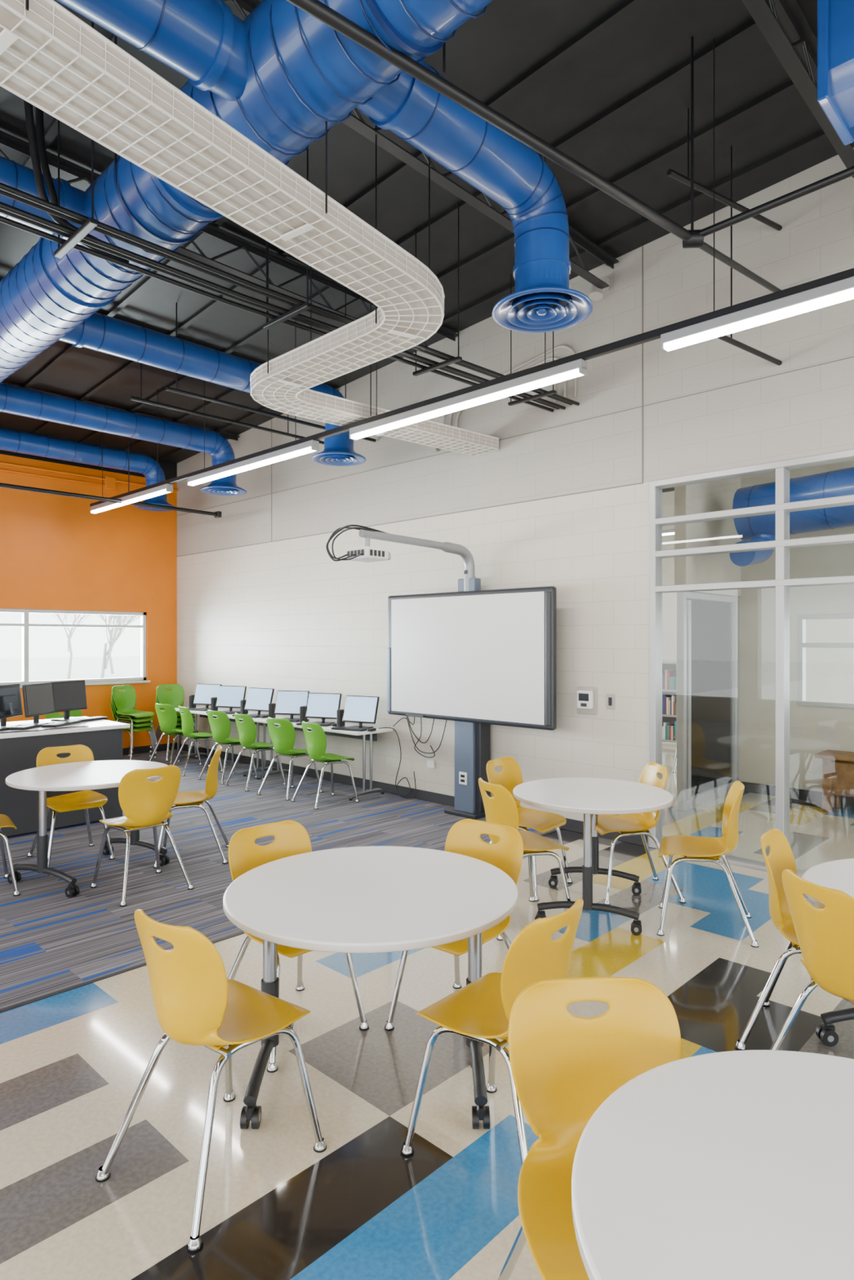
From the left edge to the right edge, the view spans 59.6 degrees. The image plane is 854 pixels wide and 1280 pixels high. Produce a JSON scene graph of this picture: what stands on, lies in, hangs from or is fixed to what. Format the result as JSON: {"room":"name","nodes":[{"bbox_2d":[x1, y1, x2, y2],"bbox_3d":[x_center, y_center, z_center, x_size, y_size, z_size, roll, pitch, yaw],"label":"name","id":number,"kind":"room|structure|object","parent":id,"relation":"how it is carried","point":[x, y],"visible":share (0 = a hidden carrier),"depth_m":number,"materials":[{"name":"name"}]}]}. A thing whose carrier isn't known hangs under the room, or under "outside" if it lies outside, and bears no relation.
{"room":"classroom","nodes":[
{"label":"classroom","id":0,"kind":"room"},
{"bbox_2d":[0,449,177,748],"bbox_3d":[-7.318,-0.525,8.189,0.200,4.450,9.690,0,0,44],"label":"wall","id":1,"kind":"structure","parent":0,"point":[55,553],"depth_m":10.71,"materials":[{"name":"orange paint"}]},
{"bbox_2d":[0,608,150,688],"bbox_3d":[-5.995,0.113,9.476,0.170,1.065,5.100,0,0,44],"label":"window","id":2,"kind":"structure","parent":1,"relation":"in","point":[142,679],"depth_m":10.58,"materials":[{"name":"grey metal"}]},
{"bbox_2d":[0,461,177,491],"bbox_3d":[-7.224,-2.270,8.085,0.080,0.180,9.670,0,0,44],"label":"trim","id":3,"kind":"structure","parent":1,"relation":"attached to","point":[109,482],"depth_m":10.45,"materials":[{"name":"paint"}]},
{"bbox_2d":[122,742,176,755],"bbox_3d":[-7.246,1.647,8.111,0.012,0.105,9.678,0,0,44],"label":"baseboard","id":4,"kind":"structure","parent":1,"relation":"attached to","point":[140,749],"depth_m":11.24,"materials":[{"name":"grey rubber"}]},
{"bbox_2d":[0,749,555,1009],"bbox_3d":[-4.785,1.750,5.572,7.080,0.100,9.960,0,0,44],"label":"floor","id":5,"kind":"structure","parent":0,"point":[51,941],"depth_m":5.58,"materials":[{"name":"carpet"}]},
{"bbox_2d":[0,813,20,896],"bbox_3d":[-3.071,1.274,5.007,0.544,0.853,0.506,0,0,-36],"label":"chair","id":6,"kind":"object","parent":5,"relation":"on","point":[5,821],"visible":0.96,"depth_m":4.98,"materials":[{"name":"yellow plastic"}]},
{"bbox_2d":[45,710,81,719],"bbox_3d":[-4.691,1.274,9.686,0.506,0.853,0.544,0,0,-16],"label":"chair","id":7,"kind":"object","parent":5,"relation":"on","point":[74,713],"visible":0.1,"depth_m":9.50,"materials":[{"name":"green plastic"}]},
{"bbox_2d":[0,716,129,837],"bbox_3d":[-4.835,1.250,5.758,1.050,0.900,4.720,0,0,44],"label":"desk","id":8,"kind":"object","parent":5,"relation":"on","point":[19,751],"depth_m":6.62,"materials":[{"name":"grey laminate"}]},
{"bbox_2d":[0,725,15,731],"bbox_3d":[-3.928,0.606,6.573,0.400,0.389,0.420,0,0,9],"label":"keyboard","id":9,"kind":"object","parent":8,"relation":"on","point":[3,727],"visible":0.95,"depth_m":6.62,"materials":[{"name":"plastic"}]},
{"bbox_2d":[0,683,49,730],"bbox_3d":[-3.755,0.606,6.831,0.400,0.389,0.420,0,0,4],"label":"computer monitor","id":10,"kind":"object","parent":8,"relation":"on","point":[11,704],"visible":0.95,"depth_m":6.85,"materials":[{"name":"black plastic"}]},
{"bbox_2d":[0,725,88,733],"bbox_3d":[-3.404,0.794,6.589,0.803,0.010,0.066,0,0,-44],"label":"loose cable","id":11,"kind":"object","parent":8,"relation":"on","point":[82,726],"visible":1,"depth_m":6.59,"materials":[{"name":"black plastic"}]},
{"bbox_2d":[20,682,81,727],"bbox_3d":[-3.562,0.606,7.031,0.400,0.389,0.420,0,0,6],"label":"computer monitor","id":12,"kind":"object","parent":8,"relation":"on","point":[38,700],"visible":0.97,"depth_m":7.01,"materials":[{"name":"black plastic"}]},
{"bbox_2d":[50,680,107,722],"bbox_3d":[-3.498,0.606,7.442,0.400,0.389,0.420,0,0,22],"label":"computer monitor","id":13,"kind":"object","parent":8,"relation":"on","point":[68,695],"visible":0.95,"depth_m":7.46,"materials":[{"name":"black plastic"}]},
{"bbox_2d":[26,744,115,867],"bbox_3d":[-2.782,1.274,5.828,0.506,0.853,0.544,0,0,-41],"label":"chair","id":14,"kind":"object","parent":5,"relation":"on","point":[85,799],"visible":0.69,"depth_m":5.85,"materials":[{"name":"yellow plastic"}]},
{"bbox_2d":[5,760,169,897],"bbox_3d":[-2.441,1.330,5.430,1.091,0.740,1.091,0,0,28],"label":"round table","id":15,"kind":"object","parent":5,"relation":"on","point":[56,780],"visible":0.78,"depth_m":5.18,"materials":[{"name":"white laminate"}]},
{"bbox_2d":[111,702,157,759],"bbox_3d":[-4.230,1.274,10.632,0.544,0.853,0.506,0,0,24],"label":"chair","id":16,"kind":"object","parent":5,"relation":"on","point":[145,727],"visible":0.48,"depth_m":10.53,"materials":[{"name":"green plastic"}]},
{"bbox_2d":[111,697,157,758],"bbox_3d":[-4.221,1.208,10.623,0.544,0.853,0.506,0,0,24],"label":"chair","id":17,"kind":"object","parent":16,"relation":"on","point":[141,723],"visible":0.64,"depth_m":10.56,"materials":[{"name":"green plastic"}]},
{"bbox_2d":[111,689,157,753],"bbox_3d":[-4.212,1.142,10.615,0.544,0.853,0.506,0,0,24],"label":"chair","id":18,"kind":"object","parent":17,"relation":"on","point":[134,718],"visible":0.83,"depth_m":10.51,"materials":[{"name":"green plastic"}]},
{"bbox_2d":[111,684,157,749],"bbox_3d":[-4.204,1.076,10.607,0.544,0.853,0.506,0,0,24],"label":"chair","id":19,"kind":"object","parent":18,"relation":"on","point":[125,701],"visible":0.98,"depth_m":10.69,"materials":[{"name":"green plastic"}]},
{"bbox_2d":[90,764,194,906],"bbox_3d":[-1.952,1.274,5.113,0.506,0.853,0.544,0,0,-44],"label":"chair","id":20,"kind":"object","parent":5,"relation":"on","point":[144,803],"visible":1,"depth_m":4.98,"materials":[{"name":"yellow plastic"}]},
{"bbox_2d":[149,702,198,760],"bbox_3d":[-3.680,1.274,10.844,0.544,0.853,0.506,0,0,44],"label":"chair","id":21,"kind":"object","parent":5,"relation":"on","point":[180,726],"visible":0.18,"depth_m":10.82,"materials":[{"name":"green plastic"}]},
{"bbox_2d":[149,697,194,756],"bbox_3d":[-3.671,1.208,10.836,0.544,0.853,0.506,0,0,44],"label":"chair","id":22,"kind":"object","parent":21,"relation":"on","point":[179,722],"visible":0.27,"depth_m":10.79,"materials":[{"name":"green plastic"}]},
{"bbox_2d":[150,688,199,751],"bbox_3d":[-3.663,1.142,10.828,0.544,0.853,0.506,0,0,44],"label":"chair","id":23,"kind":"object","parent":22,"relation":"on","point":[179,717],"visible":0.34,"depth_m":10.80,"materials":[{"name":"green plastic"}]},
{"bbox_2d":[150,684,199,746],"bbox_3d":[-3.654,1.076,10.819,0.544,0.853,0.506,0,0,44],"label":"chair","id":24,"kind":"object","parent":23,"relation":"on","point":[175,697],"visible":0.49,"depth_m":10.95,"materials":[{"name":"green plastic"}]},
{"bbox_2d":[149,702,202,765],"bbox_3d":[-3.415,1.274,10.089,0.506,0.853,0.544,0,0,34],"label":"chair","id":25,"kind":"object","parent":5,"relation":"on","point":[167,718],"visible":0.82,"depth_m":9.93,"materials":[{"name":"green plastic"}]},
{"bbox_2d":[152,745,229,868],"bbox_3d":[-1.829,1.274,5.856,0.544,0.853,0.506,0,0,-12],"label":"chair","id":26,"kind":"object","parent":5,"relation":"on","point":[186,799],"visible":0.8,"depth_m":5.76,"materials":[{"name":"yellow plastic"}]},
{"bbox_2d":[173,705,222,776],"bbox_3d":[-2.985,1.274,9.677,0.544,0.853,0.506,0,0,-36],"label":"chair","id":27,"kind":"object","parent":5,"relation":"on","point":[187,720],"visible":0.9,"depth_m":9.53,"materials":[{"name":"green plastic"}]},
{"bbox_2d":[197,709,257,784],"bbox_3d":[-2.442,1.274,9.155,0.506,0.853,0.544,0,0,39],"label":"chair","id":28,"kind":"object","parent":5,"relation":"on","point":[220,727],"visible":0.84,"depth_m":9.00,"materials":[{"name":"green plastic"}]},
{"bbox_2d":[174,706,282,776],"bbox_3d":[-2.740,1.335,10.081,2.010,0.730,0.522,0,0,44],"label":"table","id":29,"kind":"object","parent":5,"relation":"on","point":[202,713],"visible":0.54,"depth_m":9.77,"materials":[{"name":"white laminate"}]},
{"bbox_2d":[187,683,222,711],"bbox_3d":[-3.129,0.795,10.404,0.600,0.350,0.360,0,0,24],"label":"desktop computer","id":30,"kind":"object","parent":29,"relation":"on","point":[204,692],"visible":0.88,"depth_m":10.49,"materials":[{"name":"black plastic"}]},
{"bbox_2d":[205,685,246,714],"bbox_3d":[-2.678,0.795,9.973,0.600,0.350,0.360,0,0,20],"label":"desktop computer","id":31,"kind":"object","parent":29,"relation":"on","point":[228,696],"visible":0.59,"depth_m":10.06,"materials":[{"name":"black plastic"}]},
{"bbox_2d":[231,687,274,718],"bbox_3d":[-2.212,0.795,9.521,0.600,0.350,0.360,0,0,31],"label":"desktop computer","id":32,"kind":"object","parent":29,"relation":"on","point":[258,700],"visible":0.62,"depth_m":9.59,"materials":[{"name":"black plastic"}]},
{"bbox_2d":[224,712,286,791],"bbox_3d":[-2.010,1.274,8.741,0.544,0.853,0.506,0,0,-44],"label":"chair","id":33,"kind":"object","parent":5,"relation":"on","point":[246,729],"visible":0.94,"depth_m":8.60,"materials":[{"name":"green plastic"}]},
{"bbox_2d":[256,717,323,799],"bbox_3d":[-1.517,1.274,8.269,0.506,0.853,0.544,0,0,37],"label":"chair","id":34,"kind":"object","parent":5,"relation":"on","point":[282,737],"visible":0.94,"depth_m":8.11,"materials":[{"name":"green plastic"}]},
{"bbox_2d":[253,715,392,800],"bbox_3d":[-1.275,1.335,8.675,2.010,0.730,0.522,0,0,44],"label":"table","id":35,"kind":"object","parent":5,"relation":"on","point":[365,735],"visible":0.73,"depth_m":8.17,"materials":[{"name":"laminate"}]},
{"bbox_2d":[266,690,309,722],"bbox_3d":[-1.677,0.795,9.017,0.600,0.350,0.360,0,0,16],"label":"desktop computer","id":36,"kind":"object","parent":35,"relation":"on","point":[287,702],"visible":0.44,"depth_m":9.11,"materials":[{"name":"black plastic"}]},
{"bbox_2d":[296,692,342,726],"bbox_3d":[-1.243,0.795,8.597,0.600,0.350,0.360,0,0,22],"label":"desktop computer","id":37,"kind":"object","parent":35,"relation":"on","point":[319,705],"visible":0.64,"depth_m":8.68,"materials":[{"name":"black plastic"}]},
{"bbox_2d":[331,695,379,731],"bbox_3d":[-0.781,0.795,8.150,0.600,0.350,0.360,0,0,29],"label":"desktop computer","id":38,"kind":"object","parent":35,"relation":"on","point":[361,709],"visible":1,"depth_m":8.22,"materials":[{"name":"black plastic"}]},
{"bbox_2d":[290,720,359,809],"bbox_3d":[-1.072,1.274,7.842,0.544,0.853,0.506,0,0,-40],"label":"chair","id":39,"kind":"object","parent":5,"relation":"on","point":[316,740],"visible":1,"depth_m":7.71,"materials":[{"name":"green plastic"}]},
{"bbox_2d":[386,577,556,819],"bbox_3d":[0.416,0.550,7.283,2.100,2.300,0.289,0,0,44],"label":"whiteboard","id":40,"kind":"object","parent":5,"relation":"on","point":[476,659],"visible":0.95,"depth_m":7.15,"materials":[{"name":"grey plastic"}]},
{"bbox_2d":[346,528,475,591],"bbox_3d":[-0.069,-0.703,6.783,0.262,0.465,1.524,0,0,44],"label":"projector","id":41,"kind":"object","parent":40,"relation":"attached to","point":[370,554],"visible":0.94,"depth_m":6.58,"materials":[{"name":"silver metal"}]},
{"bbox_2d":[325,524,386,561],"bbox_3d":[-0.532,-0.808,6.281,0.641,0.320,0.218,0,0,-31],"label":"cables","id":42,"kind":"object","parent":41,"relation":"attached to","point":[348,526],"visible":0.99,"depth_m":6.17,"materials":[{"name":"black plastic"}]},
{"bbox_2d":[378,715,446,798],"bbox_3d":[-0.134,1.214,7.877,0.907,0.934,0.192,0,0,44],"label":"cables","id":43,"kind":"object","parent":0,"point":[430,763],"depth_m":7.88,"materials":[{"name":"rubber"}]},
{"bbox_2d":[0,741,853,1279],"bbox_3d":[0.548,1.750,6.235,16.160,0.100,18.300,0,0,44],"label":"floor","id":44,"kind":"structure","parent":0,"point":[73,1063],"depth_m":2.78,"materials":[{"name":"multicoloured tile"}]},
{"bbox_2d":[95,909,326,1253],"bbox_3d":[-0.691,1.274,2.427,0.506,0.853,0.544,0,0,36],"label":"chair","id":45,"kind":"object","parent":44,"relation":"on","point":[196,1003],"visible":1,"depth_m":2.28,"materials":[{"name":"yellow plastic"}]},
{"bbox_2d":[0,828,561,1013],"bbox_3d":[-2.236,1.698,3.115,0.030,0.004,9.940,0,0,44],"label":"trim","id":46,"kind":"structure","parent":44,"relation":"on","point":[73,987],"depth_m":3.69,"materials":[{"name":"grey rubber"}]},
{"bbox_2d":[227,819,368,1072],"bbox_3d":[-0.615,1.274,3.292,0.506,0.853,0.544,0,0,-43],"label":"chair","id":47,"kind":"object","parent":44,"relation":"on","point":[291,837],"visible":0.32,"depth_m":3.36,"materials":[{"name":"yellow plastic"}]},
{"bbox_2d":[222,845,517,1128],"bbox_3d":[-0.213,1.330,2.920,1.129,0.740,1.129,0,0,0],"label":"round table","id":48,"kind":"object","parent":44,"relation":"on","point":[375,899],"visible":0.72,"depth_m":2.77,"materials":[{"name":"white laminate"}]},
{"bbox_2d":[384,818,523,1067],"bbox_3d":[0.172,1.274,3.316,0.506,0.853,0.544,0,0,39],"label":"chair","id":49,"kind":"object","parent":44,"relation":"on","point":[463,837],"visible":0.31,"depth_m":3.40,"materials":[{"name":"yellow plastic"}]},
{"bbox_2d":[400,897,583,1164],"bbox_3d":[0.275,1.274,2.480,0.544,0.853,0.506,0,0,42],"label":"chair","id":50,"kind":"object","parent":44,"relation":"on","point":[480,1011],"visible":0.65,"depth_m":2.38,"materials":[{"name":"yellow plastic"}]},
{"bbox_2d":[478,777,570,940],"bbox_3d":[0.551,1.274,4.554,0.544,0.853,0.506,0,0,-24],"label":"chair","id":51,"kind":"object","parent":44,"relation":"on","point":[500,809],"visible":0.67,"depth_m":4.45,"materials":[{"name":"yellow plastic"}]},
{"bbox_2d":[486,756,572,901],"bbox_3d":[0.660,1.274,5.213,0.544,0.853,0.506,0,0,39],"label":"chair","id":52,"kind":"object","parent":44,"relation":"on","point":[510,775],"visible":0.63,"depth_m":5.24,"materials":[{"name":"yellow plastic"}]},
{"bbox_2d":[497,977,681,1279],"bbox_3d":[0.417,1.274,1.676,0.506,0.853,0.544,0,0,-4],"label":"chair","id":53,"kind":"object","parent":44,"relation":"on","point":[564,1065],"visible":0.47,"depth_m":1.83,"materials":[{"name":"yellow plastic"}]},
{"bbox_2d":[512,777,672,935],"bbox_3d":[1.040,1.330,4.725,0.984,0.740,0.984,0,0,16],"label":"round table","id":54,"kind":"object","parent":44,"relation":"on","point":[591,797],"visible":0.98,"depth_m":4.51,"materials":[{"name":"white laminate"}]},
{"bbox_2d":[594,761,685,905],"bbox_3d":[1.391,1.274,5.051,0.544,0.853,0.506,0,0,-4],"label":"chair","id":55,"kind":"object","parent":44,"relation":"on","point":[637,824],"visible":0.73,"depth_m":5.03,"materials":[{"name":"yellow plastic"}]},
{"bbox_2d":[662,661,676,742],"bbox_3d":[3.903,1.025,12.017,2.800,1.350,0.350,0,0,44],"label":"bookshelf","id":56,"kind":"object","parent":44,"relation":"on","point":[668,668],"visible":0.12,"depth_m":11.90,"materials":[{"name":"grey"}]},
{"bbox_2d":[671,733,676,773],"bbox_3d":[3.486,1.274,9.687,0.544,0.853,0.506,0,0,24],"label":"chair","id":57,"kind":"object","parent":44,"relation":"on","point":[675,758],"visible":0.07,"depth_m":9.58,"materials":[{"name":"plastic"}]},
{"bbox_2d":[656,780,759,947],"bbox_3d":[1.658,1.274,4.444,0.544,0.853,0.506,0,0,19],"label":"chair","id":58,"kind":"object","parent":44,"relation":"on","point":[700,849],"visible":1,"depth_m":4.36,"materials":[{"name":"yellow plastic"}]},
{"bbox_2d":[571,1049,853,1279],"bbox_3d":[0.781,1.330,1.219,1.070,0.740,1.070,0,0,24],"label":"round table","id":59,"kind":"object","parent":44,"relation":"on","point":[733,1165],"visible":1,"depth_m":1.34,"materials":[{"name":"white laminate"}]},
{"bbox_2d":[734,828,801,1050],"bbox_3d":[1.643,1.274,3.147,0.544,0.853,0.506,0,0,36],"label":"chair","id":60,"kind":"object","parent":44,"relation":"on","point":[780,857],"visible":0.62,"depth_m":3.19,"materials":[{"name":"yellow plastic"}]},
{"bbox_2d":[769,869,853,1050],"bbox_3d":[1.552,1.274,2.682,0.544,0.853,0.506,0,0,-14],"label":"chair","id":61,"kind":"object","parent":44,"relation":"on","point":[825,935],"visible":0.98,"depth_m":2.61,"materials":[{"name":"yellow plastic"}]},
{"bbox_2d":[801,858,853,1047],"bbox_3d":[1.986,1.330,2.765,1.070,0.740,1.070,0,0,0],"label":"round table","id":62,"kind":"object","parent":44,"relation":"on","point":[838,874],"visible":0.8,"depth_m":3.12,"materials":[{"name":"white laminate"}]},
{"bbox_2d":[814,749,853,813],"bbox_3d":[4.528,1.415,7.033,1.500,0.570,0.420,0,0,44],"label":"table","id":63,"kind":"object","parent":44,"relation":"on","point":[837,766],"visible":1,"depth_m":7.33,"materials":[{"name":"brown wood"}]},
{"bbox_2d":[0,0,853,463],"bbox_3d":[-1.887,-3.301,2.981,15.250,1.128,10.090,0,0,44],"label":"ceiling","id":64,"kind":"structure","parent":0,"point":[488,52],"depth_m":5.11,"materials":[{"name":"grey metal"}]},
{"bbox_2d":[0,437,221,518],"bbox_3d":[-6.011,-2.267,7.102,0.133,1.174,8.932,0,0,45],"label":"pipe","id":65,"kind":"object","parent":64,"relation":"hanging from","point":[217,514],"visible":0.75,"depth_m":9.14,"materials":[{"name":"metal"}]},
{"bbox_2d":[6,383,239,440],"bbox_3d":[-5.988,-2.743,6.903,0.100,0.171,9.684,0,0,44],"label":"joist","id":66,"kind":"object","parent":64,"relation":"attached to","point":[225,435],"visible":0.03,"depth_m":10.23,"materials":[{"name":"grey metal"}]},
{"bbox_2d":[89,431,173,513],"bbox_3d":[-3.687,-2.301,9.216,2.120,1.231,0.080,0,0,44],"label":"linear pendant light","id":67,"kind":"object","parent":64,"relation":"hanging from","point":[166,488],"visible":0.93,"depth_m":9.07,"materials":[{"name":"silver metal"}]},
{"bbox_2d":[0,130,457,346],"bbox_3d":[-3.066,-2.962,4.099,0.100,0.260,9.686,0,0,44],"label":"joist","id":68,"kind":"object","parent":64,"relation":"attached to","point":[6,140],"visible":0.52,"depth_m":5.79,"materials":[{"name":"grey metal"}]},
{"bbox_2d":[0,0,498,456],"bbox_3d":[-1.308,-2.578,3.051,1.899,1.520,9.426,0,0,21],"label":"cable tray","id":69,"kind":"object","parent":64,"relation":"hanging from","point":[51,59],"visible":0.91,"depth_m":3.12,"materials":[{"name":"beige metal"}]},
{"bbox_2d":[186,380,319,486],"bbox_3d":[-1.789,-2.389,7.396,2.220,1.405,0.080,0,0,44],"label":"linear pendant light","id":70,"kind":"object","parent":64,"relation":"hanging from","point":[311,446],"visible":0.92,"depth_m":7.26,"materials":[{"name":"silver metal"}]},
{"bbox_2d":[130,302,376,444],"bbox_3d":[-1.712,-2.639,7.786,0.786,0.814,2.471,0,0,44],"label":"conduit","id":71,"kind":"object","parent":64,"relation":"hanging from","point":[168,388],"depth_m":7.44,"materials":[{"name":"black metal"}]},
{"bbox_2d":[0,21,579,412],"bbox_3d":[-2.131,-2.640,3.551,9.187,1.170,0.670,0,0,-44],"label":"rack","id":72,"kind":"object","parent":64,"relation":"attached to","point":[95,246],"visible":0.87,"depth_m":4.18,"materials":[{"name":"black metal"}]},
{"bbox_2d":[0,0,592,511],"bbox_3d":[-2.190,-2.630,3.297,12.730,1.624,8.728,0,0,44],"label":"spiral duct","id":73,"kind":"object","parent":64,"relation":"hanging from","point":[276,75],"visible":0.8,"depth_m":3.89,"materials":[{"name":"metal"}]},
{"bbox_2d":[221,0,618,288],"bbox_3d":[-1.766,-3.079,2.854,0.100,0.260,9.686,0,0,44],"label":"joist","id":74,"kind":"object","parent":64,"relation":"attached to","point":[358,125],"visible":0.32,"depth_m":4.87,"materials":[{"name":"grey metal"}]},
{"bbox_2d":[21,0,826,462],"bbox_3d":[-1.918,-3.218,2.948,14.850,0.995,9.200,0,0,44],"label":"ribs","id":75,"kind":"object","parent":64,"relation":"attached to","point":[627,6],"visible":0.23,"depth_m":5.20,"materials":[{"name":"black metal"}]},
{"bbox_2d":[349,156,587,440],"bbox_3d":[0.185,-2.478,5.503,2.250,1.584,0.080,0,0,44],"label":"linear pendant light","id":76,"kind":"object","parent":64,"relation":"hanging from","point":[578,367],"visible":0.94,"depth_m":5.30,"materials":[{"name":"silver metal"}]},
{"bbox_2d":[89,267,853,506],"bbox_3d":[0.330,-1.799,5.364,13.350,0.046,0.044,0,0,44],"label":"mounting rail","id":77,"kind":"object","parent":64,"relation":"hanging from","point":[652,335],"visible":0.79,"depth_m":4.77,"materials":[{"name":"black metal"}]},
{"bbox_2d":[285,0,853,292],"bbox_3d":[1.317,-2.757,1.343,7.205,1.163,4.556,0,0,-41],"label":"pipe","id":78,"kind":"object","parent":64,"relation":"hanging from","point":[691,238],"visible":0.94,"depth_m":3.45,"materials":[{"name":"black metal"}]},
{"bbox_2d":[662,528,674,535],"bbox_3d":[4.047,-2.343,12.745,2.200,1.114,0.080,0,0,44],"label":"linear pendant light","id":79,"kind":"object","parent":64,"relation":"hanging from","point":[671,531],"visible":0.08,"depth_m":12.65,"materials":[{"name":"silver metal"}]},
{"bbox_2d":[666,108,782,365],"bbox_3d":[2.018,-2.659,4.979,0.216,1.333,1.386,0,0,44],"label":"brace","id":80,"kind":"object","parent":64,"relation":"hanging from","point":[686,180],"depth_m":5.02,"materials":[{"name":"black metal"}]},
{"bbox_2d":[660,38,853,352],"bbox_3d":[2.199,-2.569,3.572,2.270,1.766,0.080,0,0,44],"label":"linear pendant light","id":81,"kind":"object","parent":64,"relation":"hanging from","point":[841,291],"visible":1,"depth_m":3.94,"materials":[{"name":"silver metal"}]},
{"bbox_2d":[729,466,853,566],"bbox_3d":[5.569,-1.800,5.193,6.777,2.198,0.840,0,0,44],"label":"duct","id":82,"kind":"object","parent":64,"relation":"hanging from","point":[839,482],"visible":0.71,"depth_m":7.08,"materials":[{"name":"blue metal"}]},
{"bbox_2d":[741,0,853,177],"bbox_3d":[-0.395,-3.203,1.538,0.100,0.260,9.686,0,0,44],"label":"joist","id":83,"kind":"object","parent":64,"relation":"attached to","point":[789,12],"visible":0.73,"depth_m":4.03,"materials":[{"name":"grey metal"}]},
{"bbox_2d":[817,0,853,145],"bbox_3d":[3.011,-2.867,1.955,3.560,1.333,0.390,0,0,44],"label":"duct","id":84,"kind":"object","parent":64,"relation":"hanging from","point":[835,18],"visible":1,"depth_m":3.03,"materials":[{"name":"blue metal"}]},
{"bbox_2d":[177,146,853,846],"bbox_3d":[1.463,-1.008,6.619,15.050,5.415,0.200,0,0,44],"label":"wall","id":85,"kind":"structure","parent":0,"point":[285,615],"depth_m":6.79,"materials":[{"name":"white paint"}]},
{"bbox_2d":[176,742,647,845],"bbox_3d":[-1.042,1.647,8.875,7.910,0.105,0.012,0,0,44],"label":"baseboard","id":86,"kind":"structure","parent":85,"relation":"attached to","point":[574,825],"depth_m":8.26,"materials":[{"name":"grey rubber"}]},
{"bbox_2d":[427,344,576,453],"bbox_3d":[0.670,-2.306,7.205,1.793,0.693,0.049,0,0,44],"label":"conduit","id":87,"kind":"object","parent":85,"relation":"attached to","point":[430,449],"visible":0.34,"depth_m":6.86,"materials":[{"name":"grey plastic"}]},
{"bbox_2d":[176,245,853,556],"bbox_3d":[1.465,-2.280,6.476,14.850,1.971,0.004,0,0,44],"label":"trim","id":88,"kind":"structure","parent":85,"relation":"attached to","point":[642,406],"depth_m":6.52,"materials":[{"name":"grey"}]},
{"bbox_2d":[577,686,596,715],"bbox_3d":[1.383,0.530,6.513,0.200,0.240,0.062,0,0,44],"label":"thermostat","id":89,"kind":"object","parent":85,"relation":"attached to","point":[586,695],"visible":1,"depth_m":6.49,"materials":[{"name":"grey plastic"}]},
{"bbox_2d":[588,275,608,300],"bbox_3d":[1.459,-2.993,6.332,0.120,0.214,0.218,0,0,44],"label":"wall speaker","id":90,"kind":"object","parent":85,"relation":"attached to","point":[595,294],"visible":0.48,"depth_m":6.30,"materials":[{"name":"grey plastic"}]},
{"bbox_2d":[606,693,614,709],"bbox_3d":[1.565,0.525,6.371,0.080,0.130,0.015,0,0,44],"label":"light switch","id":91,"kind":"object","parent":85,"relation":"attached to","point":[610,697],"visible":1,"depth_m":6.36,"materials":[{"name":"grey plastic"}]},
{"bbox_2d":[648,448,853,877],"bbox_3d":[3.350,0.200,4.736,4.120,3.000,0.131,0,0,44],"label":"window","id":92,"kind":"structure","parent":85,"relation":"in","point":[782,507],"depth_m":5.48,"materials":[{"name":"silver metal"}]},
{"bbox_2d":[662,487,674,492],"bbox_3d":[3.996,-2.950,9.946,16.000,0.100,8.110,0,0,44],"label":"ceiling light","id":93,"kind":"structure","parent":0,"point":[671,489],"depth_m":14.45,"materials":[{"name":"plastic"}]},
{"bbox_2d":[674,477,740,596],"bbox_3d":[3.002,-1.695,7.928,0.120,2.410,1.400,0,0,44],"label":"wall","id":94,"kind":"structure","parent":0,"point":[714,495],"depth_m":7.75,"materials":[{"name":"paint"}]},
{"bbox_2d":[676,591,738,811],"bbox_3d":[3.002,0.610,7.928,0.084,2.180,1.400,0,0,44],"label":"door","id":95,"kind":"structure","parent":94,"relation":"in","point":[708,624],"depth_m":7.88,"materials":[{"name":"clear glass"}]},
{"bbox_2d":[662,490,853,702],"bbox_3d":[4.099,-0.600,15.327,8.700,4.600,0.200,0,0,44],"label":"wall","id":96,"kind":"structure","parent":0,"point":[829,671],"depth_m":12.73,"materials":[{"name":"paint"}]},
{"bbox_2d":[737,460,853,791],"bbox_3d":[6.205,-0.600,5.965,7.300,4.600,0.200,0,0,44],"label":"wall","id":97,"kind":"structure","parent":0,"point":[813,730],"depth_m":8.00,"materials":[{"name":"paint"}]},
{"bbox_2d":[739,781,853,806],"bbox_3d":[6.139,1.645,5.881,7.280,0.110,0.012,0,0,44],"label":"baseboard","id":98,"kind":"structure","parent":97,"relation":"attached to","point":[797,793],"depth_m":7.97,"materials":[{"name":"grey rubber"}]},
{"bbox_2d":[797,613,853,708],"bbox_3d":[5.532,0.215,6.534,4.260,0.970,0.114,0,0,44],"label":"window","id":99,"kind":"structure","parent":97,"relation":"in","point":[802,644],"depth_m":7.91,"materials":[{"name":"silver metal"}]},
{"label":"outside","id":100,"kind":"structure","parent":0,"visible":0},
{"bbox_2d":[0,656,140,682],"bbox_3d":[-30.069,2.025,42.690,77.500,0.050,140.000,0,0,44],"label":"ground","id":101,"kind":"structure","parent":100,"point":[50,668],"depth_m":52.98,"materials":[{"name":"white"}]},
{"bbox_2d":[50,613,89,679],"bbox_3d":[-18.773,-0.296,38.617,3.259,4.607,3.232,0,0,44],"label":"bare tree","id":102,"kind":"object","parent":101,"relation":"on","point":[68,636],"visible":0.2,"depth_m":38.53,"materials":[{"name":"grey plant"}]},
{"bbox_2d":[98,614,129,673],"bbox_3d":[-18.263,-0.399,44.013,2.841,4.824,4.248,0,0,3],"label":"bare tree","id":103,"kind":"object","parent":101,"relation":"on","point":[109,617],"visible":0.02,"depth_m":44.09,"materials":[{"name":"grey plant"}]},
{"bbox_2d":[97,614,140,678],"bbox_3d":[-8.804,0.115,21.811,2.093,3.783,1.771,0,0,44],"label":"bare tree","id":104,"kind":"object","parent":101,"relation":"on","point":[105,660],"visible":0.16,"depth_m":21.90,"materials":[{"name":"grey plant"}]}
]}

